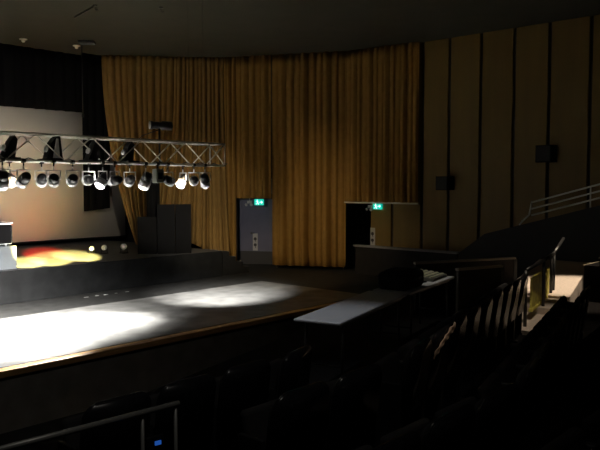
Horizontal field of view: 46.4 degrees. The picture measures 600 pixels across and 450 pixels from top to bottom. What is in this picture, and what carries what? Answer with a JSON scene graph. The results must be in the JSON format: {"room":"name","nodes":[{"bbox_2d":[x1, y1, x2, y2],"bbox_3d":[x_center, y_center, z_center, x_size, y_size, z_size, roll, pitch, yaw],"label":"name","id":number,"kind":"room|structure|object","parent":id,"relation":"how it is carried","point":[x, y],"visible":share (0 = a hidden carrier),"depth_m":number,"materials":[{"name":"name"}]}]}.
{"room":"theater auditorium","nodes":[
{"label":"theater auditorium","id":0,"kind":"room"},
{"bbox_2d":[13,212,201,248],"bbox_3d":[-12.974,-1.036,16.494,0.200,7.600,29.000,3,5,42],"label":"wall","id":1,"kind":"structure","parent":0,"point":[129,237],"depth_m":24.17,"materials":[{"name":"black paint"}]},
{"bbox_2d":[0,0,599,77],"bbox_3d":[-1.976,-4.290,6.383,30.000,0.200,30.000,3,5,42],"label":"ceiling","id":2,"kind":"structure","parent":0,"point":[226,28],"depth_m":16.44,"materials":[{"name":"paint"}]},
{"bbox_2d":[0,43,81,112],"bbox_3d":[-11.935,-3.836,14.786,0.180,1.690,18.303,3,5,42],"label":"curtain","id":3,"kind":"object","parent":2,"relation":"hanging from","point":[30,77],"visible":0.75,"depth_m":19.82,"materials":[{"name":"black fabric"}]},
{"bbox_2d":[0,106,125,244],"bbox_3d":[-12.157,-1.955,15.703,0.057,5.548,19.200,3,5,42],"label":"projection screen","id":4,"kind":"object","parent":2,"relation":"hanging from","point":[37,214],"visible":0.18,"depth_m":20.94,"materials":[{"name":"fabric"}]},
{"bbox_2d":[74,4,97,17],"bbox_3d":[-4.713,-4.661,15.434,0.124,0.118,1.324,-2,4,-35],"label":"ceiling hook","id":5,"kind":"object","parent":2,"relation":"attached to","point":[94,5],"visible":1,"depth_m":15.22,"materials":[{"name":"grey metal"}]},
{"bbox_2d":[78,40,95,44],"bbox_3d":[-5.704,-4.873,18.729,0.420,0.080,0.300,0,3,-6],"label":"ceiling vent","id":6,"kind":"object","parent":2,"relation":"in","point":[81,42],"visible":1,"depth_m":18.60,"materials":[{"name":"grey metal"}]},
{"bbox_2d":[81,53,109,211],"bbox_3d":[-6.024,-2.721,20.822,0.074,4.620,0.972,3,5,42],"label":"curtain","id":7,"kind":"object","parent":2,"relation":"hanging from","point":[94,123],"visible":0.74,"depth_m":20.73,"materials":[{"name":"black fabric"}]},
{"bbox_2d":[0,0,226,166],"bbox_3d":[-4.290,-2.749,11.347,0.486,3.458,8.356,3,5,42],"label":"lighting truss","id":8,"kind":"object","parent":2,"relation":"hanging from","point":[10,133],"visible":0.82,"depth_m":12.47,"materials":[{"name":"silver metal"}]},
{"bbox_2d":[0,158,10,189],"bbox_3d":[-4.595,-0.785,10.806,0.246,0.503,0.220,3,5,42],"label":"lamp","id":9,"kind":"object","parent":8,"relation":"hanging from","point":[4,177],"visible":1,"depth_m":10.76,"materials":[{"name":"grey metal"}]},
{"bbox_2d":[0,135,20,158],"bbox_3d":[-4.616,-1.229,11.065,0.460,0.380,0.250,3,5,42],"label":"light","id":10,"kind":"object","parent":8,"relation":"attached to","point":[10,145],"visible":0.96,"depth_m":11.02,"materials":[{"name":"grey metal"}]},
{"bbox_2d":[5,161,16,187],"bbox_3d":[-4.697,-0.829,11.323,0.335,0.476,0.250,3,5,42],"label":"lamp","id":11,"kind":"object","parent":8,"relation":"hanging from","point":[13,178],"visible":0.36,"depth_m":11.24,"materials":[{"name":"grey metal"}]},
{"bbox_2d":[15,158,30,188],"bbox_3d":[-4.368,-0.811,11.053,0.309,0.481,0.230,3,5,42],"label":"lamp","id":12,"kind":"object","parent":8,"relation":"hanging from","point":[22,181],"visible":1,"depth_m":11.00,"materials":[{"name":"grey metal"}]},
{"bbox_2d":[34,162,48,187],"bbox_3d":[-4.333,-0.859,11.762,0.310,0.468,0.239,3,5,42],"label":"lamp","id":13,"kind":"object","parent":8,"relation":"hanging from","point":[41,181],"visible":0.86,"depth_m":11.70,"materials":[{"name":"grey metal"}]},
{"bbox_2d":[37,136,63,159],"bbox_3d":[-4.118,-1.271,11.617,0.460,0.400,0.280,3,5,42],"label":"light","id":14,"kind":"object","parent":8,"relation":"attached to","point":[54,143],"visible":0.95,"depth_m":11.56,"materials":[{"name":"grey metal"}]},
{"bbox_2d":[46,159,60,187],"bbox_3d":[-4.025,-0.842,11.434,0.226,0.463,0.313,-2,4,-30],"label":"lamp","id":15,"kind":"object","parent":8,"relation":"hanging from","point":[53,179],"visible":1,"depth_m":11.38,"materials":[{"name":"grey metal"}]},
{"bbox_2d":[65,160,79,186],"bbox_3d":[-3.790,-0.859,11.694,0.312,0.459,0.245,3,5,42],"label":"lamp","id":16,"kind":"object","parent":8,"relation":"hanging from","point":[72,180],"visible":1,"depth_m":11.63,"materials":[{"name":"grey metal"}]},
{"bbox_2d":[81,163,94,185],"bbox_3d":[-3.749,-0.915,12.411,0.317,0.431,0.232,3,5,42],"label":"lamp","id":17,"kind":"object","parent":8,"relation":"hanging from","point":[86,180],"visible":0.97,"depth_m":12.34,"materials":[{"name":"grey metal"}]},
{"bbox_2d":[79,140,103,160],"bbox_3d":[-3.619,-1.293,12.171,0.460,0.380,0.240,3,5,42],"label":"light","id":18,"kind":"object","parent":8,"relation":"attached to","point":[92,152],"visible":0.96,"depth_m":12.13,"materials":[{"name":"grey metal"}]},
{"bbox_2d":[94,161,109,188],"bbox_3d":[-3.416,-0.865,12.092,0.227,0.494,0.280,3,5,42],"label":"lamp","id":19,"kind":"object","parent":8,"relation":"hanging from","point":[101,182],"visible":1,"depth_m":12.04,"materials":[{"name":"grey metal"}]},
{"bbox_2d":[107,161,122,185],"bbox_3d":[-3.258,-0.907,12.285,0.317,0.434,0.228,3,5,42],"label":"lamp","id":20,"kind":"object","parent":8,"relation":"hanging from","point":[113,179],"visible":0.87,"depth_m":12.22,"materials":[{"name":"grey metal"}]},
{"bbox_2d":[117,141,138,161],"bbox_3d":[-3.143,-1.324,12.698,0.460,0.380,0.230,3,5,42],"label":"light","id":21,"kind":"object","parent":8,"relation":"attached to","point":[129,157],"visible":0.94,"depth_m":12.65,"materials":[{"name":"grey metal"}]},
{"bbox_2d":[123,164,135,186],"bbox_3d":[-3.172,-0.935,13.051,0.312,0.466,0.237,3,5,42],"label":"lamp","id":22,"kind":"object","parent":8,"relation":"hanging from","point":[129,180],"visible":0.99,"depth_m":12.98,"materials":[{"name":"grey metal"}]},
{"bbox_2d":[138,162,151,189],"bbox_3d":[-2.829,-0.891,12.763,0.239,0.520,0.242,3,5,42],"label":"lamp","id":23,"kind":"object","parent":8,"relation":"hanging from","point":[145,181],"visible":1,"depth_m":12.70,"materials":[{"name":"grey metal"}]},
{"bbox_2d":[134,121,172,162],"bbox_3d":[-2.855,-1.567,13.444,0.884,0.878,0.276,-3,4,-39],"label":"projector","id":24,"kind":"object","parent":8,"relation":"attached to","point":[163,125],"visible":0.96,"depth_m":13.51,"materials":[{"name":"grey metal"}]},
{"bbox_2d":[152,162,162,182],"bbox_3d":[-2.628,-0.971,12.955,0.151,0.384,0.160,3,5,42],"label":"box","id":25,"kind":"object","parent":8,"relation":"attached to","point":[157,174],"visible":1,"depth_m":12.91,"materials":[{"name":"grey metal"}]},
{"bbox_2d":[163,162,174,186],"bbox_3d":[-2.473,-0.946,13.141,0.227,0.456,0.315,2,4,27],"label":"lamp","id":26,"kind":"object","parent":8,"relation":"hanging from","point":[169,181],"visible":0.88,"depth_m":13.09,"materials":[{"name":"grey metal"}]},
{"bbox_2d":[176,166,187,188],"bbox_3d":[-2.343,-0.972,13.953,0.230,0.497,0.276,3,5,42],"label":"lamp","id":27,"kind":"object","parent":8,"relation":"hanging from","point":[181,182],"visible":0.93,"depth_m":13.89,"materials":[{"name":"grey metal"}]},
{"bbox_2d":[188,163,199,185],"bbox_3d":[-2.065,-0.977,13.606,0.227,0.447,0.317,-1,4,-18],"label":"lamp","id":28,"kind":"object","parent":8,"relation":"hanging from","point":[193,180],"visible":1,"depth_m":13.56,"materials":[{"name":"grey metal"}]},
{"bbox_2d":[200,163,210,188],"bbox_3d":[-1.876,-0.965,13.820,0.245,0.497,0.251,3,5,42],"label":"lamp","id":29,"kind":"object","parent":8,"relation":"hanging from","point":[205,182],"visible":0.87,"depth_m":13.76,"materials":[{"name":"grey metal"}]},
{"bbox_2d":[101,55,173,244],"bbox_3d":[-4.815,-2.222,20.864,2.138,5.622,0.640,0,3,-5],"label":"curtain","id":30,"kind":"object","parent":2,"relation":"hanging from","point":[138,90],"visible":0.65,"depth_m":20.89,"materials":[{"name":"brown fabric"}]},
{"bbox_2d":[166,57,229,255],"bbox_3d":[-3.157,-1.954,21.062,2.089,6.180,0.623,0,3,-7],"label":"curtain","id":31,"kind":"object","parent":2,"relation":"hanging from","point":[209,206],"visible":0.8,"depth_m":21.11,"materials":[{"name":"brown fabric"}]},
{"bbox_2d":[223,57,236,259],"bbox_3d":[-2.131,-1.936,21.266,0.368,6.240,0.190,3,5,42],"label":"curtain","id":32,"kind":"object","parent":2,"relation":"hanging from","point":[229,62],"visible":0.81,"depth_m":21.18,"materials":[{"name":"brown fabric"}]},
{"bbox_2d":[236,55,270,197],"bbox_3d":[-1.397,-2.921,20.977,1.150,4.240,0.192,1,3,15],"label":"curtain","id":33,"kind":"object","parent":2,"relation":"hanging from","point":[253,73],"visible":1,"depth_m":20.96,"materials":[{"name":"brown fabric"}]},
{"bbox_2d":[272,51,345,266],"bbox_3d":[0.241,-1.896,20.586,2.259,6.240,0.288,1,3,14],"label":"curtain","id":34,"kind":"object","parent":2,"relation":"hanging from","point":[309,90],"visible":1,"depth_m":20.56,"materials":[{"name":"brown fabric"}]},
{"bbox_2d":[346,42,418,202],"bbox_3d":[2.251,-2.797,19.552,2.299,4.320,0.230,2,4,34],"label":"curtain","id":35,"kind":"object","parent":2,"relation":"hanging from","point":[382,83],"visible":1,"depth_m":19.50,"materials":[{"name":"brown fabric"}]},
{"bbox_2d":[0,295,599,449],"bbox_3d":[1.602,2.493,3.014,17.150,2.130,26.200,3,5,42],"label":"floor","id":36,"kind":"structure","parent":0,"point":[572,395],"depth_m":7.91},
{"bbox_2d":[0,400,179,449],"bbox_3d":[-1.159,1.411,3.315,1.448,0.876,0.094,-3,5,-44],"label":"guard rail","id":37,"kind":"object","parent":36,"relation":"on","point":[140,413],"visible":1,"depth_m":3.47,"materials":[{"name":"grey metal"}]},
{"bbox_2d":[145,434,163,449],"bbox_3d":[-0.757,1.138,3.661,0.100,0.070,0.034,-3,4,-40],"label":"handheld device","id":38,"kind":"object","parent":37,"relation":"attached to","point":[154,442],"visible":1,"depth_m":3.65,"materials":[{"name":"black"}]},
{"bbox_2d":[57,391,151,449],"bbox_3d":[-1.252,1.477,4.466,0.389,0.850,0.542,3,5,42],"label":"seat","id":39,"kind":"object","parent":36,"relation":"on","point":[126,434],"visible":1,"depth_m":4.34,"materials":[{"name":"black fabric"}]},
{"bbox_2d":[149,374,215,449],"bbox_3d":[-0.884,1.453,4.874,0.389,0.850,0.542,3,5,42],"label":"seat","id":40,"kind":"object","parent":36,"relation":"on","point":[196,395],"visible":0.87,"depth_m":4.77,"materials":[{"name":"black fabric"}]},
{"bbox_2d":[0,261,378,433],"bbox_3d":[-7.664,2.270,13.852,11.280,1.108,26.100,3,5,42],"label":"apron","id":41,"kind":"object","parent":36,"relation":"on","point":[41,391],"visible":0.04,"depth_m":11.73,"materials":[{"name":"paint"}]},
{"bbox_2d":[0,239,221,304],"bbox_3d":[-11.191,1.382,13.679,6.000,0.702,20.400,3,5,42],"label":"stage platform","id":42,"kind":"object","parent":41,"relation":"on","point":[55,269],"visible":0.89,"depth_m":16.98,"materials":[{"name":"paint"}]},
{"bbox_2d":[0,222,12,245],"bbox_3d":[-6.672,0.211,14.671,0.460,0.505,1.140,3,5,42],"label":"equipment case","id":43,"kind":"object","parent":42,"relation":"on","point":[5,227],"visible":1,"depth_m":14.84,"materials":[{"name":"plastic"}]},
{"bbox_2d":[0,245,16,270],"bbox_3d":[-6.672,0.722,14.701,0.520,0.520,1.270,3,5,42],"label":"plinth","id":44,"kind":"object","parent":42,"relation":"on","point":[8,257],"visible":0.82,"depth_m":14.86,"materials":[{"name":"paint"}]},
{"bbox_2d":[89,246,94,253],"bbox_3d":[-5.496,0.646,18.499,0.177,0.208,0.218,-1,4,-24],"label":"floor lamp","id":45,"kind":"object","parent":42,"relation":"on","point":[91,248],"visible":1,"depth_m":18.41,"materials":[{"name":"grey metal"}]},
{"bbox_2d":[101,245,107,253],"bbox_3d":[-5.161,0.633,18.465,0.202,0.239,0.251,-2,4,-25],"label":"floor lamp","id":46,"kind":"object","parent":42,"relation":"on","point":[103,247],"visible":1,"depth_m":18.37,"materials":[{"name":"grey metal"}]},
{"bbox_2d":[119,243,128,252],"bbox_3d":[-4.670,0.612,18.560,0.228,0.270,0.284,-2,4,-26],"label":"floor lamp","id":47,"kind":"object","parent":42,"relation":"on","point":[123,246],"visible":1,"depth_m":18.45,"materials":[{"name":"grey metal"}]},
{"bbox_2d":[146,180,159,216],"bbox_3d":[-3.917,-0.312,18.679,0.350,2.100,0.350,3,5,42],"label":"drape","id":48,"kind":"object","parent":42,"relation":"on","point":[153,193],"visible":0.33,"depth_m":18.52,"materials":[{"name":"black fabric"}]},
{"bbox_2d":[137,204,190,253],"bbox_3d":[-3.551,0.107,18.365,1.393,1.300,0.160,-1,3,-13],"label":"folding screen","id":49,"kind":"object","parent":42,"relation":"on","point":[158,234],"visible":1,"depth_m":18.31,"materials":[{"name":"black"}]},
{"bbox_2d":[0,281,358,367],"bbox_3d":[-5.409,1.899,10.786,3.450,0.006,17.000,3,5,42],"label":"floor","id":50,"kind":"structure","parent":41,"relation":"on","point":[46,335],"depth_m":13.26,"materials":[{"name":"wood"}]},
{"bbox_2d":[208,249,248,275],"bbox_3d":[-2.173,1.029,20.023,1.000,0.665,1.002,3,5,42],"label":"stairs","id":51,"kind":"structure","parent":41,"relation":"on","point":[230,265],"depth_m":19.57,"materials":[{"name":"black paint"}]},
{"bbox_2d":[237,179,271,264],"bbox_3d":[-1.541,-0.109,22.142,2.300,2.710,0.124,1,3,15],"label":"door","id":52,"kind":"structure","parent":41,"relation":"on","point":[253,219],"depth_m":22.13,"materials":[{"name":"paint"}]},
{"bbox_2d":[253,233,257,250],"bbox_3d":[-1.416,0.537,22.143,0.160,0.540,0.023,1,3,15],"label":"notice","id":53,"kind":"object","parent":52,"relation":"attached to","point":[255,235],"visible":1,"depth_m":22.13,"materials":[{"name":"grey paper"}]},
{"bbox_2d":[236,194,278,267],"bbox_3d":[-1.335,0.161,21.385,1.441,2.240,0.120,1,3,15],"label":"trim","id":54,"kind":"structure","parent":41,"relation":"on","point":[277,266],"depth_m":21.49,"materials":[{"name":"grey metal"}]},
{"bbox_2d":[254,199,263,204],"bbox_3d":[-1.244,-0.708,21.250,0.290,0.210,0.086,1,3,15],"label":"exit sign","id":55,"kind":"object","parent":54,"relation":"attached to","point":[256,201],"visible":1,"depth_m":21.22,"materials":[{"name":"teal plastic"}]},
{"bbox_2d":[353,244,458,275],"bbox_3d":[2.777,1.025,18.718,3.300,0.825,0.200,3,5,42],"label":"wall","id":56,"kind":"structure","parent":41,"relation":"on","point":[371,260],"depth_m":18.97,"materials":[{"name":"grey"}]},
{"bbox_2d":[212,359,270,449],"bbox_3d":[-0.516,1.429,5.282,0.389,0.850,0.542,3,5,42],"label":"seat","id":57,"kind":"object","parent":36,"relation":"on","point":[241,387],"visible":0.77,"depth_m":5.11,"materials":[{"name":"black fabric"}]},
{"bbox_2d":[217,378,221,416],"bbox_3d":[-0.441,1.273,5.204,0.108,0.450,0.440,3,5,42],"label":"cushion","id":58,"kind":"object","parent":57,"relation":"on","point":[220,410],"depth_m":5.00,"materials":[{"name":"black fabric"}]},
{"bbox_2d":[238,381,329,449],"bbox_3d":[-0.114,1.360,4.228,0.389,0.850,0.542,3,5,42],"label":"seat","id":59,"kind":"object","parent":36,"relation":"on","point":[296,420],"visible":1,"depth_m":4.11,"materials":[{"name":"black fabric"}]},
{"bbox_2d":[265,402,274,449],"bbox_3d":[-0.039,1.205,4.150,0.108,0.450,0.440,3,5,42],"label":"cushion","id":60,"kind":"object","parent":59,"relation":"on","point":[272,442],"depth_m":3.94,"materials":[{"name":"black fabric"}]},
{"bbox_2d":[268,345,312,401],"bbox_3d":[-0.168,1.405,5.689,0.389,0.850,0.542,2,4,27],"label":"seat","id":61,"kind":"object","parent":36,"relation":"on","point":[291,372],"visible":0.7,"depth_m":5.56,"materials":[{"name":"black fabric"}]},
{"bbox_2d":[275,356,285,398],"bbox_3d":[-0.078,1.248,5.632,0.108,0.450,0.440,2,4,27],"label":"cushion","id":62,"kind":"object","parent":61,"relation":"on","point":[282,363],"depth_m":5.42,"materials":[{"name":"black fabric"}]},
{"bbox_2d":[294,291,406,375],"bbox_3d":[0.658,1.307,8.204,0.540,0.753,2.170,2,4,27],"label":"folding table","id":63,"kind":"object","parent":36,"relation":"on","point":[340,314],"visible":0.89,"depth_m":7.87,"materials":[{"name":"plastic"}]},
{"bbox_2d":[323,364,381,449],"bbox_3d":[0.254,1.336,4.636,0.389,0.850,0.542,3,5,42],"label":"seat","id":64,"kind":"object","parent":36,"relation":"on","point":[354,397],"visible":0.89,"depth_m":4.50,"materials":[{"name":"black fabric"}]},
{"bbox_2d":[327,381,336,439],"bbox_3d":[0.329,1.181,4.558,0.108,0.450,0.440,3,5,42],"label":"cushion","id":65,"kind":"object","parent":64,"relation":"on","point":[333,434],"depth_m":4.37,"materials":[{"name":"black fabric"}]},
{"bbox_2d":[373,276,453,342],"bbox_3d":[1.666,1.199,10.052,0.540,0.753,1.860,2,4,30],"label":"folding table","id":66,"kind":"object","parent":36,"relation":"on","point":[428,285],"visible":0.68,"depth_m":9.51,"materials":[{"name":"metal"}]},
{"bbox_2d":[378,266,423,290],"bbox_3d":[1.394,0.723,9.511,0.482,0.260,0.680,2,4,30],"label":"case","id":67,"kind":"object","parent":66,"relation":"on","point":[400,278],"visible":1,"depth_m":9.28,"materials":[{"name":"black"}]},
{"bbox_2d":[421,269,446,281],"bbox_3d":[1.881,0.746,10.479,0.440,0.100,0.660,2,4,30],"label":"console","id":68,"kind":"object","parent":66,"relation":"on","point":[430,276],"visible":0.58,"depth_m":10.39,"materials":[{"name":"grey plastic"}]},
{"bbox_2d":[397,325,450,418],"bbox_3d":[1.014,1.265,5.858,0.389,0.850,0.542,2,4,27],"label":"seat","id":69,"kind":"object","parent":36,"relation":"on","point":[432,403],"visible":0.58,"depth_m":5.80,"materials":[{"name":"black fabric"}]},
{"bbox_2d":[434,322,455,359],"bbox_3d":[1.184,0.936,5.701,0.029,0.207,0.536,2,4,30],"label":"cloth","id":70,"kind":"object","parent":69,"relation":"on","point":[452,328],"visible":1,"depth_m":5.68,"materials":[{"name":"grey fabric"}]},
{"bbox_2d":[380,404,475,449],"bbox_3d":[0.666,1.386,3.795,0.389,0.850,0.542,3,5,42],"label":"seat","id":71,"kind":"object","parent":36,"relation":"on","point":[453,430],"visible":0.95,"depth_m":3.69,"materials":[{"name":"black fabric"}]},
{"bbox_2d":[420,422,431,449],"bbox_3d":[0.741,1.230,3.717,0.108,0.450,0.440,3,5,42],"label":"cushion","id":72,"kind":"object","parent":71,"relation":"on","point":[425,432],"depth_m":3.53,"materials":[{"name":"black fabric"}]},
{"bbox_2d":[418,314,466,408],"bbox_3d":[1.268,1.236,6.345,0.389,0.850,0.542,2,4,27],"label":"seat","id":73,"kind":"object","parent":36,"relation":"on","point":[450,384],"visible":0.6,"depth_m":6.31,"materials":[{"name":"black fabric"}]},
{"bbox_2d":[436,305,480,398],"bbox_3d":[1.521,1.208,6.832,0.389,0.850,0.542,2,4,27],"label":"seat","id":74,"kind":"object","parent":36,"relation":"on","point":[473,316],"visible":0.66,"depth_m":6.79,"materials":[{"name":"black fabric"}]},
{"bbox_2d":[413,257,516,310],"bbox_3d":[2.954,1.023,12.409,2.189,0.828,0.090,-1,4,-24],"label":"wall","id":75,"kind":"structure","parent":36,"relation":"on","point":[435,297],"depth_m":12.22,"materials":[{"name":"brown"}]},
{"bbox_2d":[452,297,492,385],"bbox_3d":[1.774,1.179,7.320,0.389,0.850,0.542,2,4,27],"label":"seat","id":76,"kind":"object","parent":36,"relation":"on","point":[486,306],"visible":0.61,"depth_m":7.29,"materials":[{"name":"black fabric"}]},
{"bbox_2d":[455,265,504,312],"bbox_3d":[2.914,1.086,11.338,0.999,0.828,0.090,-2,4,-30],"label":"wall","id":77,"kind":"structure","parent":36,"relation":"on","point":[472,283],"depth_m":11.24,"materials":[{"name":"brown"}]},
{"bbox_2d":[465,290,503,372],"bbox_3d":[2.028,1.151,7.807,0.389,0.850,0.542,2,4,27],"label":"seat","id":78,"kind":"object","parent":36,"relation":"on","point":[490,348],"visible":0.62,"depth_m":7.77,"materials":[{"name":"black fabric"}]},
{"bbox_2d":[477,284,512,361],"bbox_3d":[2.281,1.122,8.294,0.389,0.850,0.542,2,4,27],"label":"seat","id":79,"kind":"object","parent":36,"relation":"on","point":[501,335],"visible":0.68,"depth_m":8.26,"materials":[{"name":"black fabric"}]},
{"bbox_2d":[488,278,520,350],"bbox_3d":[2.534,1.094,8.782,0.389,0.850,0.542,2,4,27],"label":"seat","id":80,"kind":"object","parent":36,"relation":"on","point":[516,284],"visible":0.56,"depth_m":8.76,"materials":[{"name":"black fabric"}]},
{"bbox_2d":[497,273,528,341],"bbox_3d":[2.788,1.065,9.269,0.389,0.850,0.542,2,4,27],"label":"seat","id":81,"kind":"object","parent":36,"relation":"on","point":[524,279],"visible":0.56,"depth_m":9.22,"materials":[{"name":"grey plastic"}]},
{"bbox_2d":[459,205,599,278],"bbox_3d":[6.955,0.227,14.600,7.150,2.900,1.750,3,5,42],"label":"parapet","id":82,"kind":"object","parent":36,"relation":"on","point":[531,242],"visible":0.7,"depth_m":14.95,"materials":[{"name":"black paint"}]},
{"bbox_2d":[519,183,599,224],"bbox_3d":[6.444,-0.729,13.960,4.339,1.653,0.035,3,5,42],"label":"handrail","id":83,"kind":"object","parent":82,"relation":"on","point":[590,193],"visible":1,"depth_m":14.75,"materials":[{"name":"silver metal"}]},
{"bbox_2d":[523,237,564,326],"bbox_3d":[3.911,0.907,11.060,0.152,1.216,3.338,2,4,29],"label":"handrail","id":84,"kind":"object","parent":36,"relation":"on","point":[540,287],"visible":0.84,"depth_m":10.57,"materials":[{"name":"grey metal"}]},
{"bbox_2d":[533,307,575,360],"bbox_3d":[2.407,1.215,6.711,0.389,0.850,0.542,2,4,27],"label":"seat","id":85,"kind":"object","parent":36,"relation":"on","point":[541,327],"visible":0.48,"depth_m":6.63,"materials":[{"name":"black fabric"}]},
{"bbox_2d":[561,311,568,320],"bbox_3d":[2.496,1.058,6.654,0.108,0.450,0.440,2,4,27],"label":"cushion","id":86,"kind":"object","parent":85,"relation":"on","point":[566,314],"depth_m":6.51,"materials":[{"name":"black fabric"}]},
{"bbox_2d":[542,299,581,348],"bbox_3d":[2.660,1.186,7.199,0.389,0.850,0.542,2,4,27],"label":"seat","id":87,"kind":"object","parent":36,"relation":"on","point":[551,320],"visible":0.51,"depth_m":7.12,"materials":[{"name":"grey plastic"}]},
{"bbox_2d":[550,291,586,344],"bbox_3d":[2.913,1.158,7.686,0.389,0.850,0.542,2,4,27],"label":"seat","id":88,"kind":"object","parent":36,"relation":"on","point":[556,308],"visible":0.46,"depth_m":7.61,"materials":[{"name":"grey plastic"}]},
{"bbox_2d":[556,285,590,341],"bbox_3d":[3.167,1.129,8.173,0.389,0.850,0.542,2,4,27],"label":"seat","id":89,"kind":"object","parent":36,"relation":"on","point":[565,304],"visible":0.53,"depth_m":8.11,"materials":[{"name":"grey plastic"}]},
{"bbox_2d":[583,257,599,301],"bbox_3d":[5.782,0.708,12.148,1.320,1.228,1.100,3,5,42],"label":"wall","id":90,"kind":"structure","parent":36,"relation":"on","point":[591,270],"depth_m":12.08,"materials":[{"name":"brown"}]},
{"bbox_3d":[0.761,1.293,5.370,0.389,0.850,0.542,2,4,27],"label":"seat","id":91,"kind":"object","parent":36,"relation":"on","visible":0},
{"bbox_2d":[400,348,412,400],"bbox_3d":[0.851,1.137,5.313,0.108,0.450,0.440,2,4,27],"label":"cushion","id":92,"kind":"object","parent":91,"relation":"on","point":[408,356],"depth_m":5.11,"materials":[{"name":"black fabric"}]},
{"bbox_3d":[1.034,1.362,4.203,0.389,0.850,0.542,3,5,42],"label":"seat","id":93,"kind":"object","parent":36,"relation":"on","visible":0},
{"bbox_2d":[471,397,483,448],"bbox_3d":[1.109,1.206,4.125,0.108,0.450,0.440,3,5,42],"label":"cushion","id":94,"kind":"object","parent":93,"relation":"on","point":[479,444],"depth_m":3.92,"materials":[{"name":"black fabric"}]},
{"bbox_3d":[1.393,1.329,4.762,0.389,0.850,0.542,2,4,27],"label":"seat","id":95,"kind":"object","parent":36,"relation":"on","visible":0},
{"bbox_2d":[514,362,530,431],"bbox_3d":[1.483,1.172,4.705,0.108,0.450,0.440,2,4,27],"label":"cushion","id":96,"kind":"object","parent":95,"relation":"on","point":[522,378],"depth_m":4.52,"materials":[{"name":"black fabric"}]},
{"bbox_3d":[1.647,1.300,5.249,0.389,0.850,0.542,2,4,27],"label":"seat","id":97,"kind":"object","parent":36,"relation":"on","visible":0},
{"bbox_2d":[530,346,542,361],"bbox_3d":[1.736,1.144,5.192,0.107,0.450,0.440,2,4,27],"label":"cushion","id":98,"kind":"object","parent":97,"relation":"on","point":[538,353],"depth_m":5.04,"materials":[{"name":"black fabric"}]},
{"bbox_3d":[1.900,1.272,5.736,0.389,0.850,0.542,2,4,27],"label":"seat","id":99,"kind":"object","parent":36,"relation":"on","visible":0},
{"bbox_2d":[542,332,552,345],"bbox_3d":[1.990,1.115,5.679,0.107,0.450,0.440,2,4,27],"label":"cushion","id":100,"kind":"object","parent":99,"relation":"on","point":[549,338],"depth_m":5.52,"materials":[{"name":"black fabric"}]},
{"bbox_3d":[2.153,1.243,6.224,0.389,0.850,0.542,2,4,27],"label":"seat","id":101,"kind":"object","parent":36,"relation":"on","visible":0},
{"bbox_2d":[552,321,561,332],"bbox_3d":[2.243,1.087,6.167,0.107,0.450,0.440,2,4,27],"label":"cushion","id":102,"kind":"object","parent":101,"relation":"on","point":[558,325],"depth_m":6.01,"materials":[{"name":"black fabric"}]},
{"bbox_2d":[271,78,370,261],"bbox_3d":[0.058,-1.506,24.527,8.600,7.600,0.200,3,5,42],"label":"wall","id":103,"kind":"structure","parent":0,"point":[358,220],"depth_m":22.90,"materials":[{"name":"black paint"}]},
{"bbox_2d":[371,14,599,259],"bbox_3d":[9.473,-0.868,13.632,19.900,7.590,0.180,3,5,42],"label":"wall","id":104,"kind":"structure","parent":0,"point":[487,100],"depth_m":17.46,"materials":[{"name":"brown wood"}]},
{"bbox_2d":[365,205,372,210],"bbox_3d":[2.005,-0.491,20.166,0.252,0.177,0.153,3,5,42],"label":"emergency light","id":105,"kind":"object","parent":104,"relation":"attached to","point":[369,206],"visible":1,"depth_m":20.15,"materials":[{"name":"grey plastic"}]},
{"bbox_2d":[370,228,374,244],"bbox_3d":[2.094,0.350,20.210,0.160,0.540,0.023,3,5,42],"label":"notice","id":106,"kind":"object","parent":104,"relation":"attached to","point":[372,230],"visible":0.96,"depth_m":20.21,"materials":[{"name":"grey paper"}]},
{"bbox_2d":[373,204,381,208],"bbox_3d":[2.224,-0.539,19.988,0.290,0.180,0.121,3,5,42],"label":"exit sign","id":107,"kind":"object","parent":104,"relation":"attached to","point":[375,206],"visible":0.78,"depth_m":19.94,"materials":[{"name":"teal plastic"}]},
{"bbox_2d":[343,201,418,269],"bbox_3d":[2.177,0.362,19.802,2.543,2.022,0.250,3,4,40],"label":"trim","id":108,"kind":"structure","parent":104,"relation":"attached to","point":[345,201],"depth_m":19.63,"materials":[{"name":"grey paint"}]},
{"bbox_2d":[436,176,453,189],"bbox_3d":[3.800,-1.096,18.385,0.460,0.360,0.341,3,5,42],"label":"wall speaker","id":109,"kind":"object","parent":104,"relation":"attached to","point":[442,182],"visible":1,"depth_m":18.24,"materials":[{"name":"black"}]},
{"bbox_2d":[436,177,446,189],"bbox_3d":[3.690,-1.089,18.263,0.322,0.324,0.012,3,5,42],"label":"grille","id":110,"kind":"object","parent":109,"relation":"attached to","point":[441,182],"depth_m":18.26,"materials":[{"name":"black paint"}]},
{"bbox_2d":[535,145,556,162],"bbox_3d":[5.806,-1.679,16.541,0.480,0.400,0.341,3,5,42],"label":"wall speaker","id":111,"kind":"object","parent":104,"relation":"attached to","point":[543,153],"visible":1,"depth_m":16.40,"materials":[{"name":"black"}]},
{"bbox_2d":[536,146,549,161],"bbox_3d":[5.696,-1.672,16.419,0.336,0.360,0.012,3,5,42],"label":"grille","id":112,"kind":"object","parent":111,"relation":"attached to","point":[542,152],"depth_m":16.41,"materials":[{"name":"black paint"}]},
{"bbox_2d":[519,259,587,334],"bbox_3d":[3.611,1.146,10.963,1.055,0.510,12.053,2,4,27],"label":"floor","id":113,"kind":"structure","parent":0,"point":[569,275],"depth_m":12.13,"materials":[{"name":"carpet"}]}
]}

